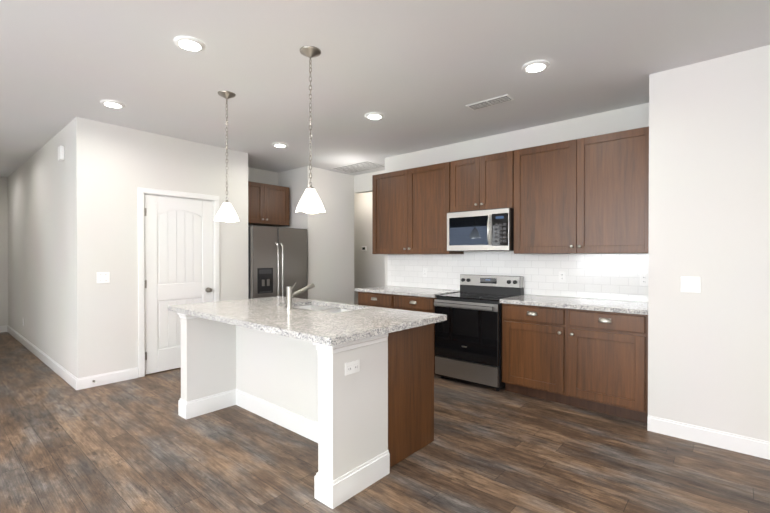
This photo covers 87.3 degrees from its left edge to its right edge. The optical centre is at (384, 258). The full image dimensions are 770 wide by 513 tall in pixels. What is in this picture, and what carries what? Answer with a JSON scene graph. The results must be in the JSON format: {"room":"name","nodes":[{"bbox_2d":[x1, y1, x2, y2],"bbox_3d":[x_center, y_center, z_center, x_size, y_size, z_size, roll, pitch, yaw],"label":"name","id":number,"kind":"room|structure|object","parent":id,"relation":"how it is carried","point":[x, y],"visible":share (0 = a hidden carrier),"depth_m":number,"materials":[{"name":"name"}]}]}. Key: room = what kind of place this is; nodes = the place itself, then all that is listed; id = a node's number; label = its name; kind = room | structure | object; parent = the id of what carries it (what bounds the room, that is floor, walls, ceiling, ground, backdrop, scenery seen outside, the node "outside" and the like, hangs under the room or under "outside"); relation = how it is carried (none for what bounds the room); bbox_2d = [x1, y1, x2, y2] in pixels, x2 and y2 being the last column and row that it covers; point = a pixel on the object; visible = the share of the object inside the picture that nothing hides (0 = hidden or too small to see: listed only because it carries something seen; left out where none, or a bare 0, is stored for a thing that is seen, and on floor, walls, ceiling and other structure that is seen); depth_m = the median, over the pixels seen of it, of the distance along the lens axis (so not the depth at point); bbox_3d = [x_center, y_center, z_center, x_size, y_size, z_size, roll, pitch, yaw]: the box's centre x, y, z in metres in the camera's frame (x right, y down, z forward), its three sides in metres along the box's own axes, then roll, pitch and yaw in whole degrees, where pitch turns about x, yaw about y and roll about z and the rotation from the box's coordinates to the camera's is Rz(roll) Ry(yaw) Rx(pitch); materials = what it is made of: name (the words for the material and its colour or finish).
{"room":"kitchen","nodes":[
{"label":"kitchen","id":0,"kind":"room"},
{"bbox_2d":[0,332,769,512],"bbox_3d":[-1.594,1.375,3.122,13.270,0.100,9.520,0,0,41],"label":"floor","id":1,"kind":"structure","parent":0,"point":[138,445],"depth_m":2.65,"materials":[{"name":"brown wood"}]},
{"bbox_2d":[248,226,306,298],"bbox_3d":[-1.760,0.428,6.029,0.870,1.755,0.917,0,0,41],"label":"fridge","id":2,"kind":"object","parent":1,"relation":"on","point":[277,261],"visible":0.5,"depth_m":5.71,"materials":[{"name":"grey metal"}]},
{"bbox_2d":[177,313,433,508],"bbox_3d":[-0.686,0.883,3.156,1.959,0.883,1.017,0,0,41],"label":"kitchen island","id":3,"kind":"object","parent":1,"relation":"on","point":[360,412],"visible":0.88,"depth_m":2.77,"materials":[{"name":"white wood"}]},
{"bbox_2d":[168,282,446,345],"bbox_3d":[-0.694,0.411,3.144,2.055,0.458,1.100,0,0,41],"label":"island countertop","id":4,"kind":"structure","parent":3,"relation":"on","point":[325,322],"depth_m":2.80,"materials":[{"name":"stone"}]},
{"bbox_2d":[358,292,435,374],"bbox_3d":[0.285,0.871,5.076,1.215,0.883,0.653,0,0,41],"label":"base cabinet","id":5,"kind":"object","parent":1,"relation":"on","point":[412,303],"visible":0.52,"depth_m":4.79,"materials":[{"name":"brown wood"}]},
{"bbox_2d":[355,286,459,297],"bbox_3d":[0.281,0.407,5.079,1.241,0.039,0.633,0,0,41],"label":"countertop","id":6,"kind":"structure","parent":5,"relation":"on","point":[414,291],"depth_m":4.92,"materials":[{"name":"stone"}]},
{"bbox_2d":[434,274,523,390],"bbox_3d":[1.010,0.754,4.396,0.746,1.125,0.690,0,0,41],"label":"range","id":7,"kind":"object","parent":1,"relation":"on","point":[468,339],"visible":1,"depth_m":4.20,"materials":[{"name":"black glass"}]},
{"bbox_2d":[502,303,647,422],"bbox_3d":[1.789,0.879,3.777,1.219,0.883,0.653,0,0,41],"label":"base cabinet","id":8,"kind":"object","parent":1,"relation":"on","point":[596,361],"visible":1,"depth_m":3.50,"materials":[{"name":"brown wood"}]},
{"bbox_2d":[500,294,647,314],"bbox_3d":[1.789,0.415,3.777,1.227,0.039,0.633,0,0,41],"label":"countertop","id":9,"kind":"structure","parent":8,"relation":"on","point":[629,307],"depth_m":3.65,"materials":[{"name":"stone"}]},
{"bbox_2d":[0,45,769,441],"bbox_3d":[-1.594,-0.045,3.113,13.270,2.740,9.520,0,0,41],"label":"wall","id":10,"kind":"structure","parent":0,"point":[68,229],"depth_m":4.10,"materials":[{"name":"paint"}]},
{"bbox_2d":[0,325,6,332],"bbox_3d":[-7.097,1.244,6.706,0.014,0.115,1.170,0,0,41],"label":"baseboard","id":11,"kind":"structure","parent":10,"relation":"attached to","point":[2,328],"depth_m":7.12,"materials":[{"name":"white wood"}]},
{"bbox_2d":[7,325,79,389],"bbox_3d":[-4.895,1.251,5.607,4.784,0.115,0.014,0,0,41],"label":"baseboard","id":12,"kind":"structure","parent":10,"relation":"attached to","point":[57,368],"depth_m":4.90,"materials":[{"name":"white wood"}]},
{"bbox_2d":[58,146,64,160],"bbox_3d":[-3.520,-1.143,4.386,0.120,0.150,0.040,0,0,41],"label":"door chime","id":13,"kind":"object","parent":10,"relation":"attached to","point":[61,153],"visible":0.98,"depth_m":4.35,"materials":[{"name":"white plastic"}]},
{"bbox_2d":[96,272,109,282],"bbox_3d":[-2.941,0.198,4.212,0.016,0.115,0.116,0,0,41],"label":"light switch","id":14,"kind":"object","parent":10,"relation":"attached to","point":[103,277],"visible":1,"depth_m":4.21,"materials":[{"name":"white plastic"}]},
{"bbox_2d":[80,367,137,389],"bbox_3d":[-2.899,1.260,4.269,0.014,0.115,0.512,0,0,41],"label":"baseboard","id":15,"kind":"structure","parent":10,"relation":"attached to","point":[132,373],"depth_m":4.25,"materials":[{"name":"white wood"}]},
{"bbox_2d":[144,194,212,374],"bbox_3d":[-2.427,0.288,4.806,0.109,2.027,0.798,0,0,41],"label":"door","id":16,"kind":"structure","parent":10,"relation":"in","point":[178,239],"depth_m":4.75,"materials":[{"name":"white wood"}]},
{"bbox_2d":[138,187,219,377],"bbox_3d":[-2.469,0.259,4.849,0.138,2.110,0.930,0,0,41],"label":"door frame","id":17,"kind":"structure","parent":10,"relation":"attached to","point":[142,191],"depth_m":4.50,"materials":[{"name":"white wood"}]},
{"bbox_2d":[248,181,288,226],"bbox_3d":[-1.959,-0.830,6.196,0.435,0.610,0.922,0,0,41],"label":"upper cabinet","id":18,"kind":"object","parent":10,"relation":"attached to","point":[268,204],"visible":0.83,"depth_m":6.15,"materials":[{"name":"brown wood"}]},
{"bbox_2d":[372,162,463,253],"bbox_3d":[0.382,-0.594,5.176,1.217,1.070,0.360,0,0,41],"label":"upper cabinet","id":19,"kind":"object","parent":10,"relation":"attached to","point":[410,208],"visible":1,"depth_m":5.03,"materials":[{"name":"brown wood"}]},
{"bbox_2d":[450,151,513,211],"bbox_3d":[1.132,-0.827,4.527,0.754,0.595,0.360,0,0,41],"label":"upper cabinet","id":20,"kind":"object","parent":10,"relation":"attached to","point":[482,182],"visible":0.81,"depth_m":4.39,"materials":[{"name":"brown wood"}]},
{"bbox_2d":[447,208,513,250],"bbox_3d":[1.100,-0.306,4.493,0.748,0.440,0.458,0,0,41],"label":"microwave","id":21,"kind":"object","parent":20,"relation":"attached to","point":[484,230],"visible":0.98,"depth_m":4.32,"materials":[{"name":"silver metal"}]},
{"bbox_2d":[387,251,648,301],"bbox_3d":[1.250,0.151,4.667,3.204,0.472,0.009,0,0,41],"label":"backsplash","id":22,"kind":"structure","parent":10,"relation":"attached to","point":[608,276],"depth_m":4.31,"materials":[{"name":"tile"}]},
{"bbox_2d":[423,268,426,276],"bbox_3d":[0.524,0.181,5.283,0.070,0.115,0.008,0,0,41],"label":"outlet","id":23,"kind":"object","parent":22,"relation":"attached to","point":[424,272],"visible":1,"depth_m":5.28,"materials":[{"name":"white plastic"}]},
{"bbox_2d":[559,271,565,282],"bbox_3d":[1.826,0.188,4.159,0.070,0.115,0.008,0,0,41],"label":"outlet","id":24,"kind":"object","parent":22,"relation":"attached to","point":[562,276],"visible":1,"depth_m":4.15,"materials":[{"name":"white plastic"}]},
{"bbox_2d":[640,273,647,285],"bbox_3d":[2.370,0.191,3.688,0.070,0.115,0.008,0,0,41],"label":"outlet","id":25,"kind":"object","parent":22,"relation":"attached to","point":[643,279],"visible":0.92,"depth_m":3.69,"materials":[{"name":"white plastic"}]},
{"bbox_2d":[514,126,648,253],"bbox_3d":[1.884,-0.585,3.879,1.221,1.070,0.360,0,0,41],"label":"upper cabinet","id":26,"kind":"object","parent":10,"relation":"attached to","point":[588,195],"visible":1,"depth_m":3.73,"materials":[{"name":"brown wood"}]},
{"bbox_2d":[681,276,700,292],"bbox_3d":[2.226,0.189,2.939,0.116,0.115,0.010,0,0,41],"label":"light switch","id":27,"kind":"object","parent":10,"relation":"attached to","point":[691,284],"visible":1,"depth_m":2.94,"materials":[{"name":"white plastic"}]},
{"bbox_2d":[647,415,769,459],"bbox_3d":[3.462,1.276,1.876,3.790,0.115,0.014,0,0,41],"label":"baseboard","id":28,"kind":"structure","parent":10,"relation":"attached to","point":[731,441],"depth_m":2.86,"materials":[{"name":"white wood"}]},
{"bbox_2d":[0,0,769,176],"bbox_3d":[-1.594,-1.475,3.103,13.270,0.120,9.520,0,0,41],"label":"ceiling","id":29,"kind":"structure","parent":0,"point":[419,75],"depth_m":2.95,"materials":[{"name":"paint"}]},
{"bbox_2d":[100,100,124,108],"bbox_3d":[-2.491,-1.410,3.694,0.190,0.017,0.190,0,0,41],"label":"recessed light","id":30,"kind":"object","parent":29,"relation":"in","point":[113,104],"visible":0.96,"depth_m":3.67,"materials":[{"name":"white plastic"}]},
{"bbox_2d":[174,36,205,51],"bbox_3d":[-1.281,-1.403,2.648,0.190,0.017,0.190,0,0,41],"label":"recessed light","id":31,"kind":"object","parent":29,"relation":"in","point":[189,43],"visible":1,"depth_m":2.63,"materials":[{"name":"white plastic"}]},
{"bbox_2d":[215,91,238,221],"bbox_3d":[-1.362,-0.869,3.475,0.200,1.096,0.200,0,0,41],"label":"pendant light","id":32,"kind":"object","parent":29,"relation":"hanging from","point":[226,212],"visible":1,"depth_m":3.45,"materials":[{"name":"white glass"}]},
{"bbox_2d":[272,143,287,147],"bbox_3d":[-1.315,-1.419,5.056,0.190,0.017,0.190,0,0,41],"label":"recessed light","id":33,"kind":"object","parent":29,"relation":"in","point":[281,145],"visible":0.96,"depth_m":5.03,"materials":[{"name":"white plastic"}]},
{"bbox_2d":[296,46,324,213],"bbox_3d":[-0.508,-0.865,2.750,0.200,1.096,0.200,0,0,41],"label":"pendant light","id":34,"kind":"object","parent":29,"relation":"hanging from","point":[310,202],"visible":1,"depth_m":2.72,"materials":[{"name":"white glass"}]},
{"bbox_2d":[331,161,384,172],"bbox_3d":[-0.412,-1.432,6.331,0.800,0.009,0.450,0,0,41],"label":"ceiling vent","id":35,"kind":"object","parent":29,"relation":"in","point":[359,166],"visible":0.88,"depth_m":6.32,"materials":[{"name":"grey metal"}]},
{"bbox_2d":[365,112,383,119],"bbox_3d":[-0.104,-1.412,4.010,0.190,0.017,0.190,0,0,41],"label":"recessed light","id":36,"kind":"object","parent":29,"relation":"in","point":[374,116],"visible":0.98,"depth_m":3.98,"materials":[{"name":"white plastic"}]},
{"bbox_2d":[466,94,514,109],"bbox_3d":[0.950,-1.414,3.662,0.410,0.010,0.150,0,0,41],"label":"ceiling vent","id":37,"kind":"object","parent":29,"relation":"in","point":[491,102],"visible":1,"depth_m":3.64,"materials":[{"name":"grey metal"}]},
{"bbox_2d":[522,60,549,72],"bbox_3d":[1.107,-1.405,2.964,0.190,0.017,0.190,0,0,41],"label":"recessed light","id":38,"kind":"object","parent":29,"relation":"in","point":[536,66],"visible":1,"depth_m":2.94,"materials":[{"name":"white plastic"}]}
]}

